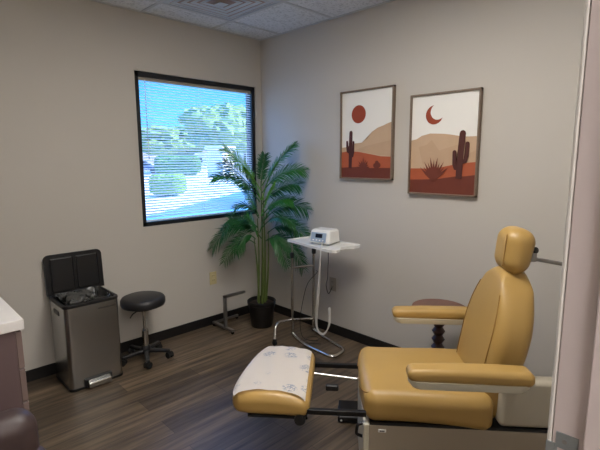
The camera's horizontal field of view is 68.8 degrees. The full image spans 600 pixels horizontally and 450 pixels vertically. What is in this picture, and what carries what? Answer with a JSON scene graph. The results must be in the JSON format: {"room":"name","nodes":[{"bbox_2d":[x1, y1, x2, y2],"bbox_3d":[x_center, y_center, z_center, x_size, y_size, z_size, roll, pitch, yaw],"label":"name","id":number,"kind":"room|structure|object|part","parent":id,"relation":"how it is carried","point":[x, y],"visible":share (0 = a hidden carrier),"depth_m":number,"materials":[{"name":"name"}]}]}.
{"room":"examination room","nodes":[
{"label":"examination room","id":0,"kind":"room"},
{"bbox_2d":[0,0,263,370],"bbox_3d":[-1.462,-0.280,3.253,3.240,2.570,0.140,-9,12,-44],"label":"wall","id":1,"kind":"structure","parent":0,"point":[70,181],"depth_m":3.11,"materials":[{"name":"paint"}]},
{"bbox_2d":[26,305,249,382],"bbox_3d":[-1.412,0.959,3.381,2.980,0.082,0.008,-9,12,-44],"label":"baseboard","id":2,"kind":"structure","parent":1,"relation":"attached to","point":[50,369],"depth_m":3.65,"materials":[{"name":"black plastic"}]},
{"bbox_2d":[134,71,256,226],"bbox_3d":[-0.870,-0.637,3.795,1.154,1.182,0.109,-9,12,-44],"label":"window","id":3,"kind":"structure","parent":1,"relation":"in","point":[137,74],"depth_m":3.69,"materials":[{"name":"black metal"}]},
{"bbox_2d":[138,77,251,221],"bbox_3d":[-0.846,-0.632,3.771,1.078,1.111,0.036,-9,12,-44],"label":"window blind","id":4,"kind":"object","parent":3,"relation":"attached to","point":[140,79],"visible":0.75,"depth_m":3.69,"materials":[{"name":"grey plastic"}]},
{"bbox_3d":[-1.167,-0.578,3.462,0.001,1.075,0.028,-9,12,-44],"label":"ladder cord","id":5,"kind":"part","parent":4,"relation":"part of","materials":[{"name":"white fabric"}]},
{"bbox_3d":[-0.846,-0.089,3.856,1.078,0.012,0.024,-9,12,-44],"label":"rail","id":6,"kind":"part","parent":4,"relation":"part of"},
{"bbox_3d":[-0.848,-0.627,3.774,0.001,1.075,0.028,-9,12,-44],"label":"ladder cord","id":7,"kind":"part","parent":4,"relation":"part of","materials":[{"name":"white fabric"}]},
{"bbox_3d":[-0.488,-0.812,4.084,0.012,0.812,0.011,-9,12,-44],"label":"lift cord","id":8,"kind":"part","parent":4,"relation":"part of","materials":[{"name":"white fabric"}]},
{"bbox_3d":[-0.889,-0.640,3.813,1.154,1.182,0.055,-9,12,-44],"label":"sash","id":9,"kind":"part","parent":3,"relation":"part of","materials":[{"name":"black metal"}]},
{"bbox_2d":[209,271,216,284],"bbox_3d":[-0.781,0.478,3.941,0.072,0.116,0.009,-9,12,-44],"label":"wall outlet","id":10,"kind":"object","parent":1,"relation":"attached to","point":[213,276],"visible":1,"depth_m":3.94,"materials":[{"name":"beige plastic"}]},
{"bbox_2d":[27,312,369,449],"bbox_3d":[-0.089,1.400,1.041,4.750,0.100,5.550,-9,12,-44],"label":"floor","id":11,"kind":"structure","parent":0,"point":[184,401],"depth_m":2.71,"materials":[{"name":"brown wood"}]},
{"bbox_2d":[0,330,29,411],"bbox_3d":[-1.645,0.790,1.907,0.615,0.860,1.117,-9,12,-44],"label":"base cabinet","id":12,"kind":"object","parent":11,"relation":"on","point":[13,382],"visible":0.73,"depth_m":1.64,"materials":[{"name":"brown laminate"}]},
{"bbox_2d":[0,297,23,334],"bbox_3d":[-1.647,0.346,1.831,0.603,0.040,1.129,-9,12,-44],"label":"countertop","id":13,"kind":"structure","parent":12,"relation":"on","point":[10,321],"depth_m":1.64,"materials":[{"name":"white laminate"}]},
{"bbox_3d":[-1.262,0.444,1.859,0.020,0.145,0.578,-9,12,-44],"label":"drawer","id":14,"kind":"part","parent":12,"relation":"part of","materials":[{"name":"brown wood"}]},
{"bbox_3d":[-1.261,0.585,1.881,0.020,0.130,0.578,-9,12,-44],"label":"drawer","id":15,"kind":"part","parent":12,"relation":"part of","materials":[{"name":"brown wood"}]},
{"bbox_3d":[-1.260,0.768,1.909,0.020,0.230,0.578,-9,12,-44],"label":"drawer","id":16,"kind":"part","parent":12,"relation":"part of","materials":[{"name":"brown wood"}]},
{"bbox_2d":[0,408,45,449],"bbox_3d":[-0.884,0.971,1.139,0.540,0.725,0.535,-9,12,-44],"label":"leather armchair","id":17,"kind":"object","parent":11,"relation":"on","point":[18,426],"visible":1,"depth_m":1.33,"materials":[{"name":"brown leather"}]},
{"bbox_2d":[43,249,122,392],"bbox_3d":[-1.456,0.629,2.993,0.376,0.851,0.404,-9,12,-44],"label":"waste bin","id":18,"kind":"object","parent":11,"relation":"on","point":[84,313],"visible":1,"depth_m":2.93,"materials":[{"name":"silver metal"}]},
{"bbox_3d":[-1.585,0.327,3.077,0.376,0.277,0.041,-9,12,-44],"label":"lid","id":19,"kind":"part","parent":18,"relation":"part of","materials":[{"name":"black plastic"}]},
{"bbox_3d":[-1.575,0.330,3.068,0.310,0.230,0.024,-9,12,-44],"label":"lid panel","id":20,"kind":"part","parent":18,"relation":"part of","materials":[{"name":"black plastic"}]},
{"bbox_2d":[120,291,173,368],"bbox_3d":[-1.175,0.767,3.267,0.376,0.494,0.387,-9,12,-44],"label":"stool","id":21,"kind":"object","parent":11,"relation":"on","point":[141,301],"visible":0.98,"depth_m":3.22,"materials":[{"name":"black leather"}]},
{"bbox_3d":[-1.233,0.957,3.241,0.170,0.038,0.041,-8,11,-40],"label":"leg","id":22,"kind":"part","parent":21,"relation":"part of","materials":[{"name":"black plastic"}]},
{"bbox_3d":[-1.242,0.941,3.351,0.170,0.038,0.041,5,10,31],"label":"leg","id":23,"kind":"part","parent":21,"relation":"part of","materials":[{"name":"black plastic"}]},
{"bbox_3d":[-1.162,0.558,3.243,0.318,0.074,0.318,-9,12,-44],"label":"seat","id":24,"kind":"part","parent":21,"relation":"part of","materials":[{"name":"black leather"}]},
{"bbox_3d":[-1.124,0.961,3.215,0.041,0.038,0.170,-4,9,-22],"label":"leg","id":25,"kind":"part","parent":21,"relation":"part of","materials":[{"name":"black plastic"}]},
{"bbox_3d":[-1.139,0.934,3.393,0.041,0.038,0.170,2,9,13],"label":"leg","id":26,"kind":"part","parent":21,"relation":"part of","materials":[{"name":"black plastic"}]},
{"bbox_3d":[-1.066,0.946,3.310,0.170,0.038,0.041,-1,9,-5],"label":"leg","id":27,"kind":"part","parent":21,"relation":"part of","materials":[{"name":"black plastic"}]},
{"bbox_2d":[212,290,244,333],"bbox_3d":[-0.590,0.752,3.922,0.274,0.322,0.302,-9,12,-44],"label":"metal stand","id":28,"kind":"object","parent":11,"relation":"on","point":[225,318],"visible":1,"depth_m":3.81,"materials":[{"name":"grey metal"}]},
{"bbox_3d":[-0.578,0.610,3.857,0.228,0.022,0.026,-9,12,-44],"label":"arm","id":29,"kind":"part","parent":28,"relation":"part of","materials":[{"name":"grey metal"}]},
{"bbox_2d":[206,141,313,328],"bbox_3d":[-0.344,0.098,3.801,0.957,1.649,0.351,0,9,-1],"label":"potted palm","id":30,"kind":"object","parent":11,"relation":"on","point":[261,308],"visible":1,"depth_m":3.75,"materials":[{"name":"plant"}]},
{"bbox_3d":[-0.378,0.419,3.852,0.046,0.601,0.021,-4,9,-22],"label":"stem","id":31,"kind":"part","parent":30,"relation":"part of","materials":[{"name":"green plant"}]},
{"bbox_3d":[-0.371,0.326,3.868,0.024,0.781,0.038,-9,12,-44],"label":"stem","id":32,"kind":"part","parent":30,"relation":"part of","materials":[{"name":"green plant"}]},
{"bbox_3d":[-0.341,0.165,3.860,0.034,1.100,0.022,-2,9,-12],"label":"stem","id":33,"kind":"part","parent":30,"relation":"part of","materials":[{"name":"green plant"}]},
{"bbox_2d":[247,296,275,328],"bbox_3d":[-0.344,0.789,3.953,0.256,0.238,0.256,-9,12,-44],"label":"pot","id":34,"kind":"object","parent":30,"relation":"attached to","point":[261,311],"depth_m":3.87,"materials":[{"name":"black plastic"}]},
{"bbox_3d":[-0.331,0.371,3.834,0.024,0.701,0.038,-9,12,-44],"label":"stem","id":35,"kind":"part","parent":30,"relation":"part of","materials":[{"name":"green plant"}]},
{"bbox_3d":[-0.314,0.237,3.850,0.027,0.960,0.022,-4,9,-22],"label":"stem","id":36,"kind":"part","parent":30,"relation":"part of","materials":[{"name":"green plant"}]},
{"bbox_3d":[-0.297,0.379,3.917,0.051,0.661,0.022,2,9,17],"label":"stem","id":37,"kind":"part","parent":30,"relation":"part of","materials":[{"name":"green plant"}]},
{"bbox_2d":[300,270,318,343],"bbox_3d":[0.081,0.675,3.604,0.157,0.564,0.219,-1,9,-6],"label":"cord","id":38,"kind":"object","parent":11,"relation":"on","point":[316,270],"visible":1,"depth_m":3.64,"materials":[{"name":"black plastic"}]},
{"bbox_2d":[272,236,359,357],"bbox_3d":[0.138,0.553,3.437,0.470,0.855,0.644,-9,12,-44],"label":"stand","id":39,"kind":"object","parent":11,"relation":"on","point":[336,247],"visible":0.95,"depth_m":3.55,"materials":[{"name":"white plastic"}]},
{"bbox_3d":[-0.064,0.581,3.656,0.022,0.675,0.023,-9,12,-44],"label":"post","id":40,"kind":"part","parent":39,"relation":"part of","materials":[{"name":"silver metal"}]},
{"bbox_3d":[-0.069,0.843,3.666,0.415,0.125,0.081,-7,11,-38],"label":"leg","id":41,"kind":"part","parent":39,"relation":"part of","materials":[{"name":"silver metal"}]},
{"bbox_3d":[0.117,0.560,3.720,0.022,0.695,0.023,-9,12,-44],"label":"post","id":42,"kind":"part","parent":39,"relation":"part of","materials":[{"name":"silver metal"}]},
{"bbox_2d":[287,236,359,252],"bbox_3d":[0.158,0.144,3.345,0.322,0.019,0.570,-9,12,-44],"label":"tray","id":43,"kind":"object","parent":39,"relation":"on","point":[336,247],"depth_m":3.27,"materials":[{"name":"white plastic"}]},
{"bbox_2d":[309,227,338,244],"bbox_3d":[0.184,0.082,3.332,0.182,0.106,0.168,6,11,35],"label":"drill","id":44,"kind":"object","parent":39,"relation":"on","point":[318,235],"visible":0.98,"depth_m":3.28,"materials":[{"name":"white plastic"}]},
{"bbox_3d":[0.138,0.092,3.275,0.132,0.068,0.022,6,11,35],"label":"panel","id":45,"kind":"part","parent":44,"relation":"part of","materials":[{"name":"grey plastic"}]},
{"bbox_2d":[315,241,330,334],"bbox_3d":[0.167,0.470,3.208,0.100,0.707,0.077,-9,12,-44],"label":"hose","id":46,"kind":"object","parent":44,"relation":"hanging from","point":[319,273],"visible":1,"depth_m":3.21,"materials":[{"name":"white plastic"}]},
{"bbox_3d":[0.192,0.032,3.336,0.150,0.008,0.115,6,11,35],"label":"lid","id":47,"kind":"part","parent":44,"relation":"part of","materials":[{"name":"white plastic"}]},
{"bbox_2d":[326,253,331,293],"bbox_3d":[0.224,0.360,3.571,0.049,0.480,0.256,2,9,12],"label":"power cord","id":48,"kind":"object","parent":39,"relation":"hanging from","point":[328,253],"visible":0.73,"depth_m":3.56,"materials":[{"name":"black plastic"}]},
{"bbox_2d":[338,400,357,422],"bbox_3d":[0.324,1.082,2.538,0.210,0.072,0.134,0,9,5],"label":"foot pedal","id":49,"kind":"object","parent":11,"relation":"on","point":[343,404],"visible":0.38,"depth_m":2.53,"materials":[{"name":"black plastic"}]},
{"bbox_3d":[0.320,1.059,2.541,0.190,0.028,0.109,1,9,5],"label":"pedal plate","id":50,"kind":"part","parent":49,"relation":"part of","materials":[{"name":"black metal"}]},
{"bbox_2d":[233,226,561,449],"bbox_3d":[0.517,0.591,2.071,1.632,1.185,0.789,0,9,5],"label":"chair","id":51,"kind":"object","parent":11,"relation":"on","point":[479,394],"visible":0.91,"depth_m":1.86,"materials":[{"name":"yellow leather"}]},
{"bbox_2d":[233,346,311,400],"bbox_3d":[-0.124,0.707,2.140,0.337,0.047,0.483,0,9,5],"label":"paper sheet","id":52,"kind":"object","parent":51,"relation":"on","point":[282,368],"visible":1,"depth_m":2.09,"materials":[{"name":"white paper"}]},
{"bbox_3d":[-0.079,0.806,2.146,0.266,0.013,0.466,1,9,5],"label":"footrest plate","id":53,"kind":"part","parent":51,"relation":"part of","materials":[{"name":"black metal"}]},
{"bbox_3d":[0.001,0.841,1.912,0.048,0.047,0.047,1,9,5],"label":"pivot knob","id":54,"kind":"part","parent":51,"relation":"part of","materials":[{"name":"black plastic"}]},
{"bbox_3d":[0.110,0.810,1.901,0.350,0.022,0.022,1,9,5],"label":"rail","id":55,"kind":"part","parent":51,"relation":"part of","materials":[{"name":"black metal"}]},
{"bbox_3d":[0.150,0.768,2.234,0.291,0.035,0.015,1,9,8],"label":"adjuster rod","id":56,"kind":"part","parent":51,"relation":"part of","materials":[{"name":"silver metal"}]},
{"bbox_3d":[0.148,0.745,2.330,0.350,0.022,0.022,1,9,5],"label":"rail","id":57,"kind":"part","parent":51,"relation":"part of","materials":[{"name":"black metal"}]},
{"bbox_3d":[0.261,0.905,1.935,0.037,0.076,0.015,-1,9,-6],"label":"release handle","id":58,"kind":"part","parent":51,"relation":"part of","materials":[{"name":"black plastic"}]},
{"bbox_3d":[0.305,0.987,2.134,0.024,0.346,0.482,1,9,5],"label":"corner trim","id":59,"kind":"part","parent":51,"relation":"part of","materials":[{"name":"beige plastic"}]},
{"bbox_3d":[0.559,0.753,2.091,0.555,0.172,0.530,1,9,5],"label":"seat","id":60,"kind":"part","parent":51,"relation":"part of","materials":[{"name":"yellow leather"}]},
{"bbox_3d":[0.742,0.477,2.384,0.475,0.062,0.099,1,9,5],"label":"armrest","id":61,"kind":"part","parent":51,"relation":"part of","materials":[{"name":"yellow leather"}]},
{"bbox_3d":[0.657,0.580,1.706,0.475,0.062,0.099,1,9,5],"label":"armrest","id":62,"kind":"part","parent":51,"relation":"part of","materials":[{"name":"yellow leather"}]},
{"bbox_3d":[0.896,0.501,2.024,0.248,0.650,0.453,1,9,5],"label":"backrest","id":63,"kind":"part","parent":51,"relation":"part of","materials":[{"name":"yellow leather"}]},
{"bbox_3d":[0.969,0.740,1.835,0.270,0.210,0.070,1,9,5],"label":"motor","id":64,"kind":"part","parent":51,"relation":"part of","materials":[{"name":"beige plastic"}]},
{"bbox_3d":[1.086,0.159,1.935,0.149,0.041,0.016,0,9,5],"label":"headrest lever","id":65,"kind":"part","parent":51,"relation":"part of","materials":[{"name":"grey metal"}]},
{"bbox_2d":[411,299,465,347],"bbox_3d":[0.851,0.791,2.711,0.334,0.595,0.334,-9,12,-44],"label":"side table","id":66,"kind":"object","parent":11,"relation":"on","point":[438,339],"visible":0.28,"depth_m":2.69,"materials":[{"name":"brown wood"}]},
{"bbox_2d":[97,0,388,38],"bbox_3d":[-0.101,-1.230,0.642,4.750,0.080,5.550,-9,12,-44],"label":"ceiling","id":67,"kind":"structure","parent":0,"point":[283,17],"depth_m":3.31,"materials":[{"name":"tile"}]},
{"bbox_2d":[162,0,279,20],"bbox_3d":[-0.547,-1.541,3.045,0.588,0.018,0.588,-9,12,-44],"label":"ceiling vent","id":68,"kind":"object","parent":67,"relation":"in","point":[229,9],"visible":1,"depth_m":3.11,"materials":[{"name":"metal"}]},
{"bbox_3d":[-0.547,-1.533,3.046,0.070,0.002,0.070,-9,12,-44],"label":"plate","id":69,"kind":"part","parent":68,"relation":"part of","materials":[{"name":"paint"}]},
{"bbox_2d":[90,0,394,40],"bbox_3d":[-0.337,-1.379,1.914,2.985,0.005,3.100,-9,12,-44],"label":"grid","id":70,"kind":"object","parent":67,"relation":"attached to","point":[156,3],"depth_m":3.31,"materials":[{"name":"white metal"}]},
{"bbox_2d":[260,0,584,376],"bbox_3d":[1.553,-0.167,2.419,0.140,2.570,5.300,-9,12,-44],"label":"wall","id":71,"kind":"structure","parent":0,"point":[524,55],"depth_m":3.00,"materials":[{"name":"paint"}]},
{"bbox_2d":[329,277,335,291],"bbox_3d":[0.277,0.503,3.720,0.009,0.116,0.072,-9,12,-44],"label":"wall outlet","id":72,"kind":"object","parent":71,"relation":"attached to","point":[332,281],"visible":1,"depth_m":3.72,"materials":[{"name":"grey plastic"}]},
{"bbox_2d":[274,304,400,347],"bbox_3d":[0.731,0.958,3.328,0.008,0.082,3.082,-9,12,-44],"label":"baseboard","id":73,"kind":"structure","parent":71,"relation":"attached to","point":[341,331],"depth_m":3.71,"materials":[{"name":"black plastic"}]},
{"bbox_2d":[339,85,395,179],"bbox_3d":[0.497,-0.679,3.293,0.033,0.667,0.487,-9,12,-44],"label":"framed picture","id":74,"kind":"object","parent":71,"relation":"attached to","point":[367,116],"visible":1,"depth_m":3.27,"materials":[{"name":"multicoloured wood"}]},
{"bbox_2d":[407,87,483,197],"bbox_3d":[0.935,-0.528,2.869,0.033,0.667,0.485,-9,12,-44],"label":"framed picture","id":75,"kind":"object","parent":71,"relation":"attached to","point":[445,127],"visible":1,"depth_m":2.85,"materials":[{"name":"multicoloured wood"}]},
{"bbox_3d":[0.262,0.138,0.449,4.500,2.570,0.115,-9,12,-44],"label":"wall","id":76,"kind":"structure","parent":0,"visible":0},
{"bbox_2d":[545,0,599,449],"bbox_3d":[0.139,0.355,0.349,1.000,2.170,0.142,-9,12,-44],"label":"door","id":77,"kind":"structure","parent":76,"relation":"in","point":[574,412],"depth_m":0.64,"materials":[{"name":"paint"}]},
{"bbox_3d":[0.411,0.384,0.694,0.003,0.118,0.044,-9,12,-44],"label":"strike plate","id":78,"kind":"part","parent":77,"relation":"part of","materials":[{"name":"metal"}]},
{"label":"outside","id":79,"kind":"structure","parent":0,"visible":0},
{"bbox_2d":[144,164,247,219],"bbox_3d":[-42.292,-15.722,116.608,220.000,0.200,219.840,-9,12,-44],"label":"ground","id":80,"kind":"structure","parent":79,"point":[152,164],"depth_m":18.07,"materials":[{"name":"concrete"}]},
{"bbox_2d":[143,161,155,172],"bbox_3d":[-18.771,-6.829,51.707,4.450,1.445,1.800,-3,9,-15],"label":"parked car","id":81,"kind":"object","parent":80,"relation":"on","point":[143,161],"visible":0.13,"depth_m":51.13,"materials":[{"name":"blue paint"}]},
{"bbox_2d":[149,174,186,195],"bbox_3d":[-5.940,-1.818,19.713,1.536,1.036,1.272,0,9,0],"label":"shrub","id":82,"kind":"object","parent":80,"relation":"on","point":[164,174],"visible":0.38,"depth_m":19.16,"materials":[{"name":"green plant"}]},
{"bbox_2d":[141,124,202,154],"bbox_3d":[-22.609,-13.306,74.802,14.160,7.396,14.992,-9,12,-44],"label":"shade tree","id":83,"kind":"object","parent":80,"relation":"on","point":[154,124],"visible":0.38,"depth_m":68.48,"materials":[{"name":"green plant"}]},
{"bbox_2d":[154,156,201,174],"bbox_3d":[-12.047,-5.889,43.371,4.449,2.074,3.179,-2,9,-10],"label":"trimmed hedge","id":84,"kind":"object","parent":80,"relation":"on","point":[156,156],"visible":0.41,"depth_m":41.98,"materials":[{"name":"green plant"}]},
{"bbox_2d":[177,103,245,151],"bbox_3d":[-10.202,-10.730,54.047,8.814,8.413,8.922,0,9,4],"label":"shade tree","id":85,"kind":"object","parent":80,"relation":"on","point":[225,103],"visible":0.59,"depth_m":50.81,"materials":[{"name":"green plant"}]},
{"bbox_2d":[205,146,234,176],"bbox_3d":[-7.189,-5.699,39.586,2.000,2.750,2.000,4,10,25],"label":"stucco pillar","id":86,"kind":"structure","parent":80,"relation":"on","point":[205,146],"depth_m":38.88,"materials":[{"name":"white paint"}]},
{"bbox_2d":[194,151,246,164],"bbox_3d":[-16.846,-16.681,104.838,21.000,5.000,11.000,-1,9,-7],"label":"house","id":87,"kind":"structure","parent":80,"relation":"on","point":[203,151],"depth_m":99.39,"materials":[{"name":"paint"}]},
{"bbox_2d":[234,138,246,163],"bbox_3d":[-10.428,-14.678,78.632,10.618,8.854,10.374,-9,12,-44],"label":"shade tree","id":88,"kind":"object","parent":80,"relation":"on","point":[246,138],"visible":0.02,"depth_m":75.23,"materials":[{"name":"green plant"}]},
{"bbox_3d":[-10.434,-15.989,78.433,10.618,6.201,10.374,-9,12,-44],"label":"crown","id":89,"kind":"part","parent":88,"relation":"part of","materials":[{"name":"green plant"}]},
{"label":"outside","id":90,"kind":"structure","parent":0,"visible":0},
{"bbox_2d":[143,153,155,162],"bbox_3d":[-76.482,-37.775,205.634,260.000,17.035,94.000,-9,12,-44],"label":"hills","id":91,"kind":"structure","parent":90,"point":[143,153],"depth_m":185.53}
]}

